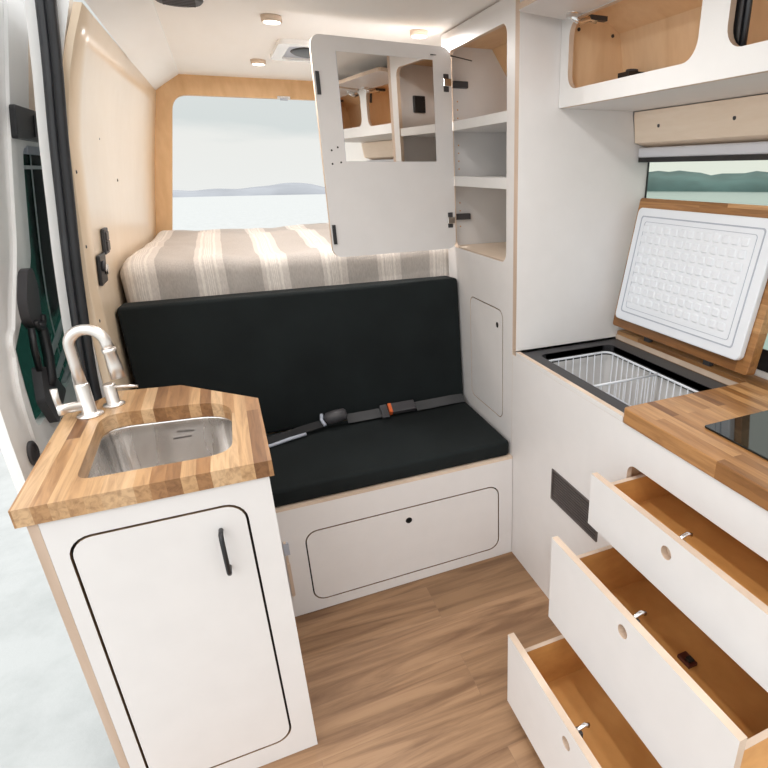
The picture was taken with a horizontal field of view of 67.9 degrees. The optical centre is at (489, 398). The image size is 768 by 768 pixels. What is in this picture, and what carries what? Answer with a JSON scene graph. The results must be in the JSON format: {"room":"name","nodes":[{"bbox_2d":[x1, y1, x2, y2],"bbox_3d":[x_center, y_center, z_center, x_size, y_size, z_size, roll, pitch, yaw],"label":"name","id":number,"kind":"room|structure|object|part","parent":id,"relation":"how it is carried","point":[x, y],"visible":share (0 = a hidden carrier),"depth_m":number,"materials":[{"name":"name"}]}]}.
{"room":"vehicle interior","nodes":[
{"label":"vehicle interior","id":0,"kind":"room"},
{"bbox_2d":[63,2,155,390],"bbox_3d":[-1.481,-0.420,2.515,0.209,1.915,1.845,-10,24,-23],"label":"wall","id":1,"kind":"structure","parent":0,"point":[111,105],"depth_m":1.86,"materials":[{"name":"brown wood"}]},
{"bbox_2d":[0,0,76,493],"bbox_3d":[-1.411,-0.110,1.993,0.196,2.400,1.355,-10,24,-23],"label":"door","id":2,"kind":"structure","parent":1,"relation":"in","point":[33,361],"depth_m":1.53,"materials":[{"name":"white paint"}]},
{"bbox_3d":[-1.450,-0.997,1.768,0.072,0.350,0.610,-10,24,-23],"label":"recess panel","id":3,"kind":"part","parent":2,"relation":"part of","materials":[{"name":"white metal"}]},
{"bbox_3d":[-1.473,-0.447,1.887,0.094,0.765,1.150,-10,24,-23],"label":"pane","id":4,"kind":"part","parent":2,"relation":"part of","materials":[{"name":"clear glass"}]},
{"bbox_3d":[-1.297,-0.153,1.615,0.056,0.440,0.208,-10,24,-23],"label":"grab handle","id":5,"kind":"part","parent":2,"relation":"part of","materials":[{"name":"grey plastic"}]},
{"bbox_3d":[-1.434,-0.439,1.832,0.110,0.710,0.300,-10,24,-23],"label":"window trim","id":6,"kind":"part","parent":2,"relation":"part of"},
{"bbox_3d":[-1.554,-0.270,2.067,0.033,0.280,0.644,-10,24,-23],"label":"rail","id":7,"kind":"part","parent":2,"relation":"part of","materials":[{"name":"grey metal"}]},
{"bbox_2d":[24,0,104,400],"bbox_3d":[-1.163,-0.009,1.756,0.263,2.290,0.040,-10,24,-23],"label":"trim","id":8,"kind":"structure","parent":1,"relation":"attached to","point":[64,7],"depth_m":1.46,"materials":[{"name":"white paint"}]},
{"bbox_2d":[35,0,101,400],"bbox_3d":[-1.144,-0.141,1.666,0.222,1.962,0.028,-10,24,-23],"label":"trim","id":9,"kind":"structure","parent":1,"relation":"attached to","point":[46,10],"depth_m":1.48,"materials":[{"name":"grey rubber"}]},
{"bbox_2d":[96,252,108,285],"bbox_3d":[-1.230,-0.414,1.771,0.026,0.092,0.104,-10,24,-23],"label":"power socket","id":10,"kind":"object","parent":1,"relation":"attached to","point":[102,267],"visible":1,"depth_m":1.74,"materials":[{"name":"black plastic"}]},
{"bbox_2d":[101,260,105,271],"bbox_3d":[-1.214,-0.418,1.751,0.012,0.034,0.034,-10,24,-23],"label":"outlet","id":11,"kind":"object","parent":10,"relation":"attached to","point":[103,265],"depth_m":1.74,"materials":[{"name":"grey plastic"}]},
{"bbox_2d":[105,264,108,273],"bbox_3d":[-1.235,-0.419,1.795,0.012,0.034,0.034,-10,24,-23],"label":"outlet","id":12,"kind":"object","parent":10,"relation":"attached to","point":[107,267],"depth_m":1.79,"materials":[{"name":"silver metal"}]},
{"bbox_2d":[100,227,110,254],"bbox_3d":[-1.263,-0.520,1.830,0.023,0.080,0.072,-10,24,-23],"label":"wall switch","id":13,"kind":"object","parent":1,"relation":"attached to","point":[106,247],"visible":0.97,"depth_m":1.81,"materials":[{"name":"grey plastic"}]},
{"bbox_2d":[85,0,178,89],"bbox_3d":[-0.843,-0.960,1.174,0.145,0.103,4.340,-10,24,-23],"label":"ceiling panel","id":14,"kind":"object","parent":1,"relation":"attached to","point":[135,26],"depth_m":1.91,"materials":[{"name":"white paint"}]},
{"bbox_2d":[154,74,314,235],"bbox_3d":[-1.129,-0.916,3.589,1.840,2.005,0.070,-10,24,-23],"label":"window frame","id":15,"kind":"structure","parent":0,"point":[180,85],"depth_m":3.10,"materials":[{"name":"brown wood"}]},
{"bbox_2d":[152,0,499,80],"bbox_3d":[-0.093,-1.148,1.469,1.504,0.040,4.340,-10,24,-23],"label":"ceiling","id":16,"kind":"structure","parent":0,"point":[214,37],"depth_m":2.01,"materials":[{"name":"white paint"}]},
{"bbox_2d":[156,0,202,7],"bbox_3d":[-0.931,-1.194,1.665,0.136,0.014,0.136,-10,24,-23],"label":"ceiling vent","id":17,"kind":"object","parent":16,"relation":"in","point":[177,3],"visible":1,"depth_m":1.68,"materials":[{"name":"grey plastic"}]},
{"bbox_2d":[250,59,265,65],"bbox_3d":[-1.089,-1.584,2.620,0.068,0.020,0.068,-10,24,-23],"label":"recessed light","id":18,"kind":"object","parent":16,"relation":"in","point":[258,62],"visible":1,"depth_m":2.60,"materials":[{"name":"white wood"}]},
{"bbox_2d":[260,13,281,24],"bbox_3d":[-0.736,-1.279,1.877,0.068,0.020,0.068,-10,24,-23],"label":"recessed light","id":19,"kind":"object","parent":16,"relation":"in","point":[267,18],"visible":1,"depth_m":1.86,"materials":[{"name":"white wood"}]},
{"bbox_2d":[263,20,279,24],"bbox_3d":[-0.736,-1.272,1.880,0.056,0.002,0.056,-10,24,-23],"label":"diffuser","id":20,"kind":"object","parent":19,"relation":"attached to","point":[272,22],"depth_m":1.88,"materials":[{"name":"white plastic"}]},
{"bbox_2d":[270,38,310,61],"bbox_3d":[-0.728,-1.508,2.428,0.405,0.018,0.390,-10,24,-23],"label":"ceiling vent","id":21,"kind":"object","parent":16,"relation":"in","point":[284,49],"visible":0.44,"depth_m":2.35,"materials":[{"name":"white paint"}]},
{"bbox_2d":[410,29,427,38],"bbox_3d":[-0.265,-1.372,2.093,0.068,0.020,0.068,-10,24,-23],"label":"recessed light","id":22,"kind":"object","parent":16,"relation":"in","point":[415,33],"visible":1,"depth_m":2.07,"materials":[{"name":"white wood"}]},
{"bbox_2d":[412,35,425,38],"bbox_3d":[-0.265,-1.364,2.096,0.056,0.002,0.056,-10,24,-23],"label":"diffuser","id":23,"kind":"object","parent":22,"relation":"attached to","point":[414,36],"depth_m":2.09,"materials":[{"name":"white plastic"}]},
{"bbox_2d":[258,552,561,767],"bbox_3d":[-0.246,0.745,2.169,1.872,0.030,4.340,-10,24,-23],"label":"floor","id":24,"kind":"structure","parent":0,"point":[414,674],"depth_m":1.81,"materials":[{"name":"brown wood"}]},
{"bbox_2d":[27,477,317,767],"bbox_3d":[-0.809,0.511,1.563,0.441,0.871,0.649,-10,24,-23],"label":"base cabinet","id":25,"kind":"object","parent":24,"relation":"on","point":[177,613],"visible":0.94,"depth_m":1.28,"materials":[{"name":"white laminate"}]},
{"bbox_3d":[-0.988,0.557,1.456,0.018,0.871,0.511,-10,24,-23],"label":"panel","id":26,"kind":"part","parent":25,"relation":"part of","materials":[{"name":"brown wood"}]},
{"bbox_2d":[8,385,273,528],"bbox_3d":[-0.826,0.083,1.407,0.473,0.039,0.632,-10,24,-23],"label":"countertop","id":27,"kind":"structure","parent":25,"relation":"on","point":[58,486],"depth_m":1.22,"materials":[{"name":"brown wood"}]},
{"bbox_2d":[49,324,125,419],"bbox_3d":[-1.025,-0.070,1.415,0.171,0.240,0.067,-10,24,-23],"label":"faucet","id":28,"kind":"object","parent":27,"relation":"on","point":[85,403],"visible":1,"depth_m":1.40,"materials":[{"name":"silver metal"}]},
{"bbox_3d":[-1.075,0.004,1.414,0.054,0.072,0.029,-17,28,-35],"label":"handle","id":29,"kind":"part","parent":28,"relation":"part of","materials":[{"name":"silver metal"}]},
{"bbox_3d":[-1.005,-0.113,1.404,0.109,0.153,0.029,-7,23,-15],"label":"spout","id":30,"kind":"part","parent":28,"relation":"part of","materials":[{"name":"silver metal"}]},
{"bbox_2d":[102,382,137,408],"bbox_3d":[-1.006,-0.016,1.516,0.094,0.062,0.052,-10,24,-23],"label":"soap dispenser","id":31,"kind":"object","parent":27,"relation":"on","point":[110,391],"visible":1,"depth_m":1.50,"materials":[{"name":"silver metal"}]},
{"bbox_3d":[-0.992,-0.034,1.510,0.066,0.013,0.009,-6,23,-14],"label":"lever","id":32,"kind":"part","parent":31,"relation":"part of","materials":[{"name":"silver metal"}]},
{"bbox_2d":[88,416,231,477],"bbox_3d":[-0.795,0.192,1.403,0.329,0.159,0.390,-10,24,-23],"label":"sink bowl","id":33,"kind":"object","parent":27,"relation":"attached to","point":[138,446],"visible":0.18,"depth_m":1.53,"materials":[{"name":"silver metal"}]},
{"bbox_3d":[-0.839,0.105,1.520,0.045,0.004,0.004,-10,24,-23],"label":"maker plate","id":34,"kind":"part","parent":33,"relation":"part of","materials":[{"name":"grey metal"}]},
{"bbox_3d":[-0.697,0.603,1.325,0.325,0.750,0.016,-10,24,-23],"label":"door","id":35,"kind":"part","parent":25,"relation":"part of","materials":[{"name":"white laminate"}]},
{"bbox_3d":[-0.589,0.344,1.240,0.010,0.114,0.039,-10,24,-23],"label":"pull handle","id":36,"kind":"part","parent":25,"relation":"part of","materials":[{"name":"black plastic"}]},
{"bbox_2d":[266,419,512,616],"bbox_3d":[-0.614,0.430,2.296,1.258,0.456,0.663,-10,24,-23],"label":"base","id":37,"kind":"object","parent":24,"relation":"on","point":[341,547],"visible":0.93,"depth_m":2.08,"materials":[{"name":"white laminate"}]},
{"bbox_2d":[117,276,462,433],"bbox_3d":[-0.726,-0.168,2.291,1.258,0.566,0.167,-10,24,-23],"label":"backrest cushion","id":38,"kind":"object","parent":37,"relation":"on","point":[307,353],"visible":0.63,"depth_m":2.22,"materials":[{"name":"black fabric"}]},
{"bbox_2d":[266,402,508,506],"bbox_3d":[-0.585,0.214,2.133,1.244,0.065,0.472,-10,24,-23],"label":"seat cushion","id":39,"kind":"object","parent":37,"relation":"on","point":[343,456],"visible":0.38,"depth_m":2.10,"materials":[{"name":"black fabric"}]},
{"bbox_2d":[267,393,465,447],"bbox_3d":[-0.510,0.058,2.323,0.891,0.073,0.094,-13,26,-29],"label":"belt","id":40,"kind":"object","parent":39,"relation":"on","point":[384,411],"visible":0.95,"depth_m":2.33,"materials":[{"name":"grey fabric"}]},
{"bbox_2d":[309,0,646,454],"bbox_3d":[-0.048,-0.372,2.243,1.035,1.975,0.660,-10,24,-23],"label":"tall cabinet","id":41,"kind":"object","parent":24,"relation":"on","point":[465,146],"visible":0.94,"depth_m":2.03,"materials":[{"name":"white laminate"}]},
{"bbox_3d":[-0.374,-0.928,2.106,0.520,0.730,0.016,-13,25,-27],"label":"door","id":42,"kind":"part","parent":41,"relation":"part of","materials":[{"name":"white laminate"}]},
{"bbox_2d":[336,51,435,161],"bbox_3d":[-0.367,-1.060,2.045,0.360,0.346,0.003,-13,25,-27],"label":"mirror","id":43,"kind":"object","parent":41,"relation":"attached to","point":[386,100],"depth_m":2.03,"materials":[{"name":"mirror"}]},
{"bbox_2d":[442,74,450,91],"bbox_3d":[-0.163,-1.196,2.107,0.032,0.060,0.016,-13,25,-27],"label":"hinge","id":44,"kind":"object","parent":41,"relation":"on","point":[446,78],"depth_m":2.10,"materials":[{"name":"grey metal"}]},
{"bbox_2d":[447,212,454,227],"bbox_3d":[-0.160,-0.737,2.296,0.032,0.060,0.016,-13,25,-27],"label":"hinge","id":45,"kind":"object","parent":41,"relation":"on","point":[450,215],"depth_m":2.29,"materials":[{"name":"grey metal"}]},
{"bbox_3d":[-0.143,-1.300,2.118,0.005,0.011,0.216,19,30,39],"label":"stay rod","id":46,"kind":"part","parent":41,"relation":"part of","materials":[{"name":"grey plastic"}]},
{"bbox_3d":[-0.130,-1.237,2.189,0.101,0.024,0.043,-10,24,-23],"label":"hinge arm","id":47,"kind":"part","parent":41,"relation":"part of","materials":[{"name":"grey plastic"}]},
{"bbox_3d":[-0.127,-0.778,2.379,0.101,0.024,0.043,-10,24,-23],"label":"hinge arm","id":48,"kind":"part","parent":41,"relation":"part of","materials":[{"name":"grey plastic"}]},
{"bbox_2d":[452,111,506,132],"bbox_3d":[0.139,-1.030,2.081,0.414,0.032,0.591,-10,24,-23],"label":"shelf","id":49,"kind":"object","parent":41,"relation":"attached to","point":[495,122],"depth_m":2.04,"materials":[{"name":"white wood"}]},
{"bbox_2d":[454,176,505,188],"bbox_3d":[0.140,-0.844,2.158,0.414,0.036,0.591,-10,24,-23],"label":"shelf","id":50,"kind":"object","parent":41,"relation":"attached to","point":[460,182],"depth_m":2.08,"materials":[{"name":"white wood"}]},
{"bbox_3d":[-0.007,-0.175,2.266,0.016,0.431,0.306,-10,24,-23],"label":"door","id":51,"kind":"part","parent":41,"relation":"part of","materials":[{"name":"white laminate"}]},
{"bbox_3d":[0.319,-0.719,1.907,0.513,1.083,0.028,-10,24,-23],"label":"panel","id":52,"kind":"part","parent":41,"relation":"part of","materials":[{"name":"white laminate"}]},
{"bbox_2d":[507,354,767,767],"bbox_3d":[0.466,0.483,1.607,0.860,0.872,1.482,-10,24,-23],"label":"base cabinet","id":53,"kind":"object","parent":24,"relation":"on","point":[652,571],"visible":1,"depth_m":1.39,"materials":[{"name":"white laminate"}]},
{"bbox_3d":[0.192,0.879,1.331,0.018,0.255,0.631,-10,24,-23],"label":"drawer","id":54,"kind":"part","parent":53,"relation":"part of","materials":[{"name":"white laminate"}]},
{"bbox_2d":[550,469,597,541],"bbox_3d":[0.276,0.338,1.804,0.015,0.119,0.276,-10,24,-23],"label":"vent grille","id":55,"kind":"object","parent":53,"relation":"attached to","point":[565,495],"depth_m":1.81,"materials":[{"name":"grey metal"}]},
{"bbox_3d":[0.396,0.857,1.425,0.432,0.171,0.598,-10,24,-23],"label":"drawer","id":56,"kind":"part","parent":53,"relation":"part of","materials":[{"name":"brown wood"}]},
{"bbox_2d":[516,198,767,421],"bbox_3d":[0.463,-0.154,1.802,0.509,0.902,0.656,-10,24,-23],"label":"fridge","id":57,"kind":"object","parent":53,"relation":"in","point":[695,279],"visible":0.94,"depth_m":1.76,"materials":[{"name":"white plastic"}]},
{"bbox_3d":[0.232,-0.054,1.748,0.016,0.016,0.622,-10,24,-23],"label":"trim","id":58,"kind":"part","parent":57,"relation":"part of","materials":[{"name":"white laminate"}]},
{"bbox_2d":[549,351,698,405],"bbox_3d":[0.435,0.055,1.867,0.287,0.262,0.548,-10,24,-23],"label":"wire basket","id":59,"kind":"object","parent":57,"relation":"in","point":[655,374],"visible":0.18,"depth_m":1.94,"materials":[{"name":"white metal"}]},
{"bbox_2d":[542,345,709,405],"bbox_3d":[0.434,0.093,1.885,0.307,0.382,0.565,-10,24,-23],"label":"tub","id":60,"kind":"object","parent":57,"relation":"in","point":[693,383],"depth_m":2.03,"materials":[{"name":"black plastic"}]},
{"bbox_3d":[0.623,-0.138,1.908,0.003,0.018,0.623,-10,24,-23],"label":"trim","id":61,"kind":"part","parent":57,"relation":"part of","materials":[{"name":"brown wood"}]},
{"bbox_3d":[0.647,-0.388,1.782,0.112,0.456,0.632,-10,24,-23],"label":"lid","id":62,"kind":"part","parent":57,"relation":"part of","materials":[{"name":"white plastic"}]},
{"bbox_3d":[0.307,0.603,1.275,0.018,0.271,0.631,-10,24,-23],"label":"drawer","id":63,"kind":"part","parent":53,"relation":"part of","materials":[{"name":"white laminate"}]},
{"bbox_3d":[0.511,0.588,1.372,0.432,0.173,0.598,-10,24,-23],"label":"drawer","id":64,"kind":"part","parent":53,"relation":"part of","materials":[{"name":"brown wood"}]},
{"bbox_3d":[0.408,0.376,1.232,0.018,0.155,0.631,-10,24,-23],"label":"drawer","id":65,"kind":"part","parent":53,"relation":"part of","materials":[{"name":"white laminate"}]},
{"bbox_3d":[0.612,0.342,1.321,0.432,0.097,0.598,-10,24,-23],"label":"drawer","id":66,"kind":"part","parent":53,"relation":"part of","materials":[{"name":"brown wood"}]},
{"bbox_2d":[617,329,767,510],"bbox_3d":[0.627,0.035,1.487,0.512,0.044,1.453,-10,24,-23],"label":"countertop","id":67,"kind":"structure","parent":53,"relation":"on","point":[677,424],"depth_m":1.39,"materials":[{"name":"brown wood"}]},
{"bbox_2d":[705,410,767,460],"bbox_3d":[0.755,0.132,1.186,0.286,0.005,0.515,-10,24,-23],"label":"induction hob","id":68,"kind":"object","parent":67,"relation":"in","point":[750,432],"visible":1,"depth_m":1.31,"materials":[{"name":"black glass"}]},
{"bbox_3d":[-0.817,-0.211,3.173,1.745,0.973,1.395,-10,24,-23],"label":"platform","id":69,"kind":"object","parent":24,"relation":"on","visible":0},
{"bbox_2d":[120,223,448,302],"bbox_3d":[-0.825,-0.766,2.934,1.749,0.230,1.390,-10,24,-23],"label":"mattress","id":70,"kind":"object","parent":69,"relation":"on","point":[175,264],"visible":0.52,"depth_m":2.27,"materials":[{"name":"fabric"}]},
{"bbox_2d":[548,111,767,379],"bbox_3d":[0.597,-0.321,2.127,0.020,2.000,4.300,-10,24,-23],"label":"wall","id":71,"kind":"structure","parent":0,"point":[759,373],"depth_m":2.37,"materials":[{"name":"white paint"}]},
{"bbox_2d":[519,0,767,111],"bbox_3d":[0.603,-0.827,1.151,0.540,0.290,1.404,-10,24,-23],"label":"upper cabinet","id":72,"kind":"object","parent":71,"relation":"attached to","point":[617,55],"visible":1,"depth_m":1.53,"materials":[{"name":"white wood"}]},
{"bbox_3d":[0.270,-1.019,1.370,0.167,0.025,0.566,-10,24,-23],"label":"flap door","id":73,"kind":"part","parent":72,"relation":"part of","materials":[{"name":"white laminate"}]},
{"bbox_3d":[0.313,-1.098,1.606,0.055,0.012,0.018,-10,24,-23],"label":"hinge plate","id":74,"kind":"part","parent":72,"relation":"part of","materials":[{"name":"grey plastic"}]},
{"bbox_2d":[634,94,767,147],"bbox_3d":[0.815,-0.677,1.317,0.077,0.110,1.402,-10,24,-23],"label":"trim","id":75,"kind":"structure","parent":71,"relation":"attached to","point":[744,119],"depth_m":1.62,"materials":[{"name":"brown wood"}]},
{"bbox_2d":[638,141,767,161],"bbox_3d":[0.827,-0.607,1.350,0.047,0.046,1.400,-10,24,-23],"label":"roller blind","id":76,"kind":"object","parent":71,"relation":"attached to","point":[744,151],"visible":1,"depth_m":1.66,"materials":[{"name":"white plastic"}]},
{"bbox_2d":[644,162,767,372],"bbox_3d":[0.860,-0.356,1.469,0.016,0.655,1.460,-10,24,-23],"label":"window","id":77,"kind":"structure","parent":71,"relation":"in","point":[762,365],"depth_m":1.66,"materials":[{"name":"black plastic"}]},
{"label":"outside","id":78,"kind":"structure","parent":0,"visible":0},
{"bbox_2d":[0,194,328,767],"bbox_3d":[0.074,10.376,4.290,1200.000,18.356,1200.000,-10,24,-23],"label":"ground","id":79,"kind":"structure","parent":78,"point":[50,717],"depth_m":2.60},
{"bbox_2d":[173,183,325,196],"bbox_3d":[-113.905,-99.763,271.123,326.425,8.934,100.191,-10,24,-23],"label":"hills","id":80,"kind":"structure","parent":79,"relation":"on","point":[283,188],"depth_m":276.99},
{"bbox_2d":[647,170,767,191],"bbox_3d":[195.350,-47.635,132.572,247.616,14.563,574.673,-10,24,-23],"label":"hills","id":81,"kind":"structure","parent":79,"relation":"on","point":[756,181],"depth_m":277.19,"materials":[{"name":"green plant"}]},
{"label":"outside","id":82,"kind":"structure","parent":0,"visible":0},
{"bbox_2d":[646,191,767,349],"bbox_3d":[119.817,-33.926,96.569,301.026,9.067,474.131,-10,24,-23],"label":"lake","id":83,"kind":"structure","parent":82,"point":[750,198],"depth_m":102.37,"materials":[{"name":"white liquid"}]}
]}

